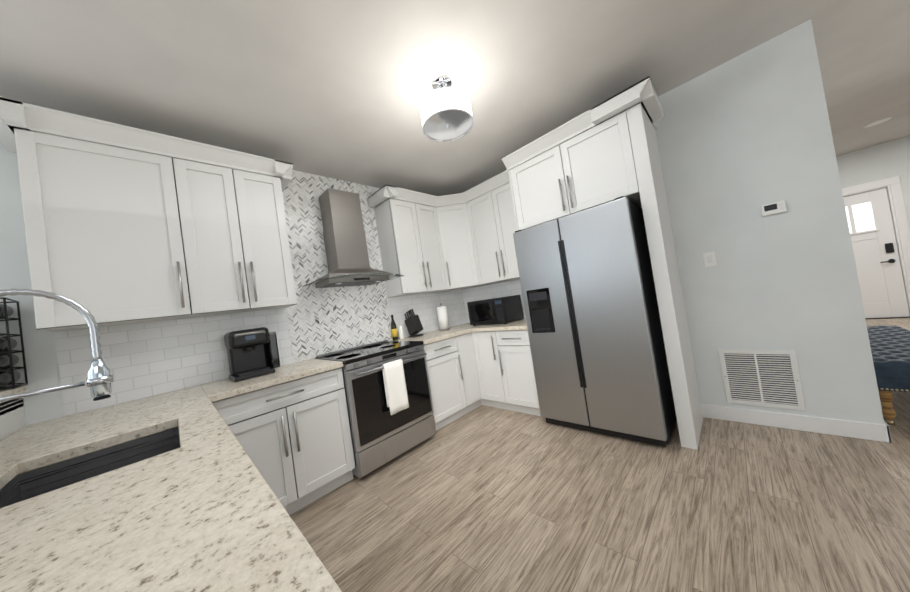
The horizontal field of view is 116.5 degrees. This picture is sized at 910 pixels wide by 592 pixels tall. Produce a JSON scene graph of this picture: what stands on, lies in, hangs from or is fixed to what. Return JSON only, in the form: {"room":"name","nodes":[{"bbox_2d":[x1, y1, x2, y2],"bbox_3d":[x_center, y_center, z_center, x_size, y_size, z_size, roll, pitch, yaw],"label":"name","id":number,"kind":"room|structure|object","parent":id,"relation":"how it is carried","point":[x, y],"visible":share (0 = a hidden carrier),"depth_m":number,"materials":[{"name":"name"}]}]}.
{"room":"kitchen","nodes":[
{"label":"kitchen","id":0,"kind":"room"},
{"bbox_2d":[0,143,454,425],"bbox_3d":[-0.587,0.055,3.478,0.120,2.700,11.790,-10,-2,44],"label":"wall","id":1,"kind":"structure","parent":0,"point":[41,359],"depth_m":1.57,"materials":[{"name":"paint"}]},
{"bbox_2d":[4,101,207,331],"bbox_3d":[-2.061,-0.400,1.750,0.328,1.130,0.631,-10,-2,44],"label":"upper cabinet","id":2,"kind":"object","parent":1,"relation":"attached to","point":[124,224],"depth_m":1.60,"materials":[{"name":"white wood"}]},
{"bbox_2d":[188,145,296,315],"bbox_3d":[-1.690,-0.446,2.131,0.328,1.130,0.681,-10,-2,44],"label":"upper cabinet","id":3,"kind":"object","parent":1,"relation":"attached to","point":[241,226],"depth_m":2.04,"materials":[{"name":"white wood"}]},
{"bbox_2d":[54,170,465,415],"bbox_3d":[-1.162,-0.338,2.876,0.005,1.776,3.478,-10,-2,44],"label":"tile backsplash","id":4,"kind":"structure","parent":1,"relation":"attached to","point":[144,359],"depth_m":2.50,"materials":[{"name":"tile"}]},
{"bbox_2d":[302,188,403,287],"bbox_3d":[-1.000,-0.573,2.713,0.500,0.912,0.841,-10,-2,44],"label":"range hood","id":5,"kind":"object","parent":4,"relation":"attached to","point":[348,264],"visible":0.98,"depth_m":2.69,"materials":[{"name":"silver metal"}]},
{"bbox_2d":[371,186,422,296],"bbox_3d":[-0.605,-0.579,3.246,0.327,1.130,0.401,-10,-2,44],"label":"upper cabinet","id":6,"kind":"object","parent":1,"relation":"attached to","point":[395,224],"depth_m":3.09,"materials":[{"name":"white wood"}]},
{"bbox_2d":[411,190,446,293],"bbox_3d":[-0.384,-0.607,3.448,0.363,1.130,0.444,-10,-2,44],"label":"upper cabinet","id":7,"kind":"object","parent":1,"relation":"attached to","point":[428,243],"depth_m":3.32,"materials":[{"name":"white wood"}]},
{"bbox_2d":[0,0,909,195],"bbox_3d":[1.790,-1.749,0.949,7.500,0.060,11.850,-10,-2,44],"label":"ceiling","id":8,"kind":"structure","parent":0,"point":[338,89],"depth_m":1.75,"materials":[{"name":"paint"}]},
{"bbox_2d":[420,75,473,141],"bbox_3d":[-0.066,-1.258,1.855,0.338,0.323,0.338,-10,-2,44],"label":"drum light","id":9,"kind":"object","parent":8,"relation":"attached to","point":[445,111],"visible":0.98,"depth_m":1.77,"materials":[{"name":"silver metal"}]},
{"bbox_2d":[863,117,891,127],"bbox_3d":[5.279,-2.169,3.519,0.200,0.006,0.200,-10,-2,44],"label":"recessed light","id":10,"kind":"object","parent":8,"relation":"in","point":[877,122],"visible":1,"depth_m":3.51,"materials":[{"name":"white plastic"}]},
{"bbox_2d":[289,318,909,591],"bbox_3d":[2.192,0.980,0.885,7.500,0.060,11.850,-10,-2,44],"label":"floor","id":11,"kind":"structure","parent":0,"point":[482,498],"depth_m":1.51,"materials":[{"name":"brown wood"}]},
{"bbox_2d":[212,400,231,430],"bbox_3d":[-1.441,1.049,1.226,0.410,0.880,0.735,-10,-2,44],"label":"base cabinet","id":12,"kind":"object","parent":11,"relation":"on","point":[223,410],"depth_m":1.65,"materials":[{"name":"white wood"}]},
{"bbox_2d":[215,367,354,514],"bbox_3d":[-1.281,1.044,2.043,0.669,0.880,0.827,-10,-2,44],"label":"base cabinet","id":13,"kind":"object","parent":11,"relation":"on","point":[293,438],"depth_m":1.90,"materials":[{"name":"white wood"}]},
{"bbox_2d":[0,383,341,591],"bbox_3d":[-1.140,0.631,0.862,2.620,0.239,0.702,-10,-2,44],"label":"countertop","id":14,"kind":"structure","parent":13,"relation":"on","point":[172,491],"depth_m":0.56,"materials":[{"name":"beige stone"}]},
{"bbox_2d":[0,398,25,439],"bbox_3d":[-1.465,0.924,0.460,2.653,1.098,0.366,-10,-2,44],"label":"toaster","id":15,"kind":"structure","parent":14,"relation":"on","point":[12,417],"depth_m":1.40,"materials":[{"name":"white"}]},
{"bbox_2d":[0,385,27,396],"bbox_3d":[-1.551,0.363,0.463,2.663,0.036,0.418,-10,-2,44],"label":"countertop","id":16,"kind":"structure","parent":15,"relation":"on","point":[17,390],"depth_m":1.42,"materials":[{"name":"beige stone"}]},
{"bbox_2d":[0,297,27,390],"bbox_3d":[-2.397,0.256,1.283,0.297,0.458,0.427,-10,-2,44],"label":"wine rack","id":17,"kind":"object","parent":16,"relation":"on","point":[9,359],"visible":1,"depth_m":1.43,"materials":[{"name":"black metal"}]},
{"bbox_2d":[0,289,112,401],"bbox_3d":[-1.247,0.247,0.806,0.103,0.548,0.333,-10,-2,44],"label":"pull-down faucet","id":18,"kind":"object","parent":14,"relation":"on","point":[99,380],"visible":1,"depth_m":0.90,"materials":[{"name":"silver metal"}]},
{"bbox_2d":[208,359,342,399],"bbox_3d":[-1.326,0.586,2.082,0.660,0.039,0.754,-10,-2,44],"label":"countertop","id":19,"kind":"structure","parent":13,"relation":"on","point":[225,388],"depth_m":1.92,"materials":[{"name":"beige stone"}]},
{"bbox_2d":[224,327,279,381],"bbox_3d":[-1.515,0.420,2.122,0.303,0.345,0.300,-10,-2,44],"label":"coffee maker","id":20,"kind":"object","parent":19,"relation":"on","point":[253,353],"visible":0.98,"depth_m":2.06,"materials":[{"name":"black plastic"}]},
{"bbox_2d":[315,340,435,478],"bbox_3d":[-0.697,0.938,2.578,0.712,0.945,0.762,-10,-2,44],"label":"range","id":21,"kind":"object","parent":11,"relation":"on","point":[380,435],"visible":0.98,"depth_m":2.30,"materials":[{"name":"silver metal"}]},
{"bbox_2d":[382,359,408,414],"bbox_3d":[-0.491,0.745,2.327,0.041,0.411,0.180,-10,-2,44],"label":"dish towel","id":22,"kind":"object","parent":21,"relation":"hanging from","point":[395,387],"visible":1,"depth_m":2.31,"materials":[{"name":"white fabric"}]},
{"bbox_2d":[422,337,463,430],"bbox_3d":[-0.308,0.925,3.086,0.608,0.880,0.502,-10,-2,44],"label":"base cabinet","id":23,"kind":"object","parent":11,"relation":"on","point":[444,381],"depth_m":2.88,"materials":[{"name":"white wood"}]},
{"bbox_2d":[391,327,471,344],"bbox_3d":[-0.295,0.459,3.156,0.642,0.039,0.698,-10,-2,44],"label":"countertop","id":24,"kind":"structure","parent":23,"relation":"on","point":[432,336],"depth_m":3.07,"materials":[{"name":"beige stone"}]},
{"bbox_2d":[391,315,397,340],"bbox_3d":[-0.679,0.351,3.120,0.063,0.285,0.063,-10,-2,44],"label":"olive oil bottle","id":25,"kind":"object","parent":24,"relation":"on","point":[394,331],"visible":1,"depth_m":3.10,"materials":[{"name":"green glass"}]},
{"bbox_2d":[399,326,403,338],"bbox_3d":[-0.607,0.409,3.169,0.048,0.150,0.047,-10,-2,44],"label":"salt shaker","id":26,"kind":"object","parent":24,"relation":"on","point":[401,334],"visible":1,"depth_m":3.15,"materials":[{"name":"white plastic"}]},
{"bbox_2d":[404,309,422,336],"bbox_3d":[-0.484,0.307,3.247,0.216,0.320,0.120,-10,-2,44],"label":"knife block","id":27,"kind":"object","parent":24,"relation":"on","point":[414,326],"visible":1,"depth_m":3.20,"materials":[{"name":"black wood"}]},
{"bbox_2d":[452,332,487,414],"bbox_3d":[-0.042,0.891,3.317,0.669,0.880,0.326,-10,-2,44],"label":"base cabinet","id":28,"kind":"object","parent":11,"relation":"on","point":[467,356],"depth_m":3.14,"materials":[{"name":"white wood"}]},
{"bbox_2d":[476,331,511,410],"bbox_3d":[0.596,0.797,3.311,0.421,0.880,0.608,-10,-2,44],"label":"base cabinet","id":29,"kind":"object","parent":11,"relation":"on","point":[492,370],"depth_m":3.08,"materials":[{"name":"white wood"}]},
{"bbox_2d":[500,330,540,415],"bbox_3d":[0.828,0.758,3.080,0.484,0.880,0.608,-10,-2,44],"label":"base cabinet","id":30,"kind":"object","parent":11,"relation":"on","point":[522,389],"depth_m":2.84,"materials":[{"name":"white wood"}]},
{"bbox_2d":[435,319,527,331],"bbox_3d":[0.432,0.357,3.384,1.370,0.039,0.656,-10,-2,44],"label":"countertop","id":31,"kind":"structure","parent":30,"relation":"on","point":[521,324],"depth_m":3.07,"materials":[{"name":"beige stone"}]},
{"bbox_2d":[436,303,449,330],"bbox_3d":[-0.154,0.257,3.536,0.150,0.337,0.150,-10,-2,44],"label":"paper towel roll","id":32,"kind":"object","parent":31,"relation":"on","point":[442,317],"visible":1,"depth_m":3.48,"materials":[{"name":"white paper"}]},
{"bbox_2d":[467,295,523,325],"bbox_3d":[0.473,0.180,3.423,0.540,0.300,0.418,-10,-2,44],"label":"microwave oven","id":33,"kind":"object","parent":31,"relation":"on","point":[506,310],"visible":1,"depth_m":3.26,"materials":[{"name":"black metal"}]},
{"bbox_2d":[513,196,676,446],"bbox_3d":[1.232,0.214,2.517,0.940,1.812,0.702,-10,-2,44],"label":"refrigerator","id":34,"kind":"object","parent":11,"relation":"on","point":[596,340],"visible":0.96,"depth_m":2.19,"materials":[{"name":"grey metal"}]},
{"bbox_2d":[502,76,702,449],"bbox_3d":[1.283,-0.162,2.493,1.195,2.540,0.658,-10,-2,44],"label":"tall cabinet","id":35,"kind":"object","parent":11,"relation":"on","point":[606,151],"visible":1,"depth_m":2.14,"materials":[{"name":"white wood"}]},
{"bbox_2d":[867,325,909,424],"bbox_3d":[3.511,0.568,2.263,0.482,0.435,1.472,-10,-2,44],"label":"tufted bench","id":36,"kind":"object","parent":11,"relation":"on","point":[890,348],"visible":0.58,"depth_m":1.90,"materials":[{"name":"blue fabric"}]},
{"bbox_2d":[468,19,883,423],"bbox_3d":[1.945,-0.315,3.610,3.350,2.700,1.880,-10,-2,44],"label":"wall","id":37,"kind":"structure","parent":0,"point":[742,138],"depth_m":1.99,"materials":[{"name":"paint"}]},
{"bbox_2d":[435,191,478,291],"bbox_3d":[0.021,-0.662,3.667,0.639,1.130,0.649,-10,-2,44],"label":"upper cabinet","id":38,"kind":"object","parent":37,"relation":"attached to","point":[451,210],"depth_m":3.48,"materials":[{"name":"white wood"}]},
{"bbox_2d":[467,170,519,285],"bbox_3d":[0.565,-0.750,3.326,0.833,1.130,0.365,-10,-2,44],"label":"upper cabinet","id":39,"kind":"object","parent":37,"relation":"attached to","point":[490,203],"depth_m":3.23,"materials":[{"name":"white wood"}]},
{"bbox_2d":[462,279,525,322],"bbox_3d":[0.631,0.066,3.613,1.340,0.488,0.005,-10,-2,44],"label":"tile backsplash","id":40,"kind":"structure","parent":37,"relation":"attached to","point":[513,287],"depth_m":3.72,"materials":[{"name":"tile"}]},
{"bbox_2d":[703,251,716,266],"bbox_3d":[2.010,-0.288,2.221,0.070,0.115,0.014,-10,-2,44],"label":"switch plate","id":41,"kind":"object","parent":37,"relation":"attached to","point":[709,259],"visible":1,"depth_m":2.22,"materials":[{"name":"white plastic"}]},
{"bbox_2d":[718,350,805,410],"bbox_3d":[2.256,0.610,2.089,0.395,0.420,0.014,-10,-2,44],"label":"air vent","id":42,"kind":"object","parent":37,"relation":"in","point":[767,378],"visible":1,"depth_m":2.08,"materials":[{"name":"grey metal"}]},
{"bbox_2d":[760,200,786,216],"bbox_3d":[2.224,-0.612,1.966,0.115,0.080,0.025,-10,-2,44],"label":"thermostat","id":43,"kind":"object","parent":37,"relation":"attached to","point":[773,208],"visible":1,"depth_m":1.96,"materials":[{"name":"white plastic"}]},
{"bbox_2d":[701,404,885,441],"bbox_3d":[2.343,0.899,2.043,0.848,0.110,0.014,-10,-2,44],"label":"baseboard","id":44,"kind":"structure","parent":37,"relation":"attached to","point":[858,429],"depth_m":1.97,"materials":[{"name":"white wood"}]},
{"bbox_2d":[883,421,891,442],"bbox_3d":[3.312,0.765,2.397,0.014,0.110,1.890,-10,-2,44],"label":"baseboard","id":45,"kind":"structure","parent":37,"relation":"attached to","point":[886,427],"depth_m":1.73,"materials":[{"name":"white wood"}]},
{"bbox_2d":[836,136,909,229],"bbox_3d":[6.045,-0.884,5.084,7.200,2.700,0.120,-10,-2,44],"label":"wall","id":46,"kind":"structure","parent":0,"point":[889,159],"depth_m":4.35,"materials":[{"name":"paint"}]},
{"bbox_2d":[842,175,909,318],"bbox_3d":[6.494,-0.677,4.657,1.136,2.180,0.142,-10,-2,44],"label":"door frame","id":47,"kind":"structure","parent":46,"relation":"attached to","point":[892,185],"depth_m":4.28,"materials":[{"name":"white painted wood"}]},
{"bbox_2d":[843,187,909,317],"bbox_3d":[6.482,-0.626,4.643,0.921,2.018,0.106,-10,-2,44],"label":"entry door","id":48,"kind":"structure","parent":46,"relation":"in","point":[876,256],"depth_m":4.46,"materials":[{"name":"white wood"}]}
]}

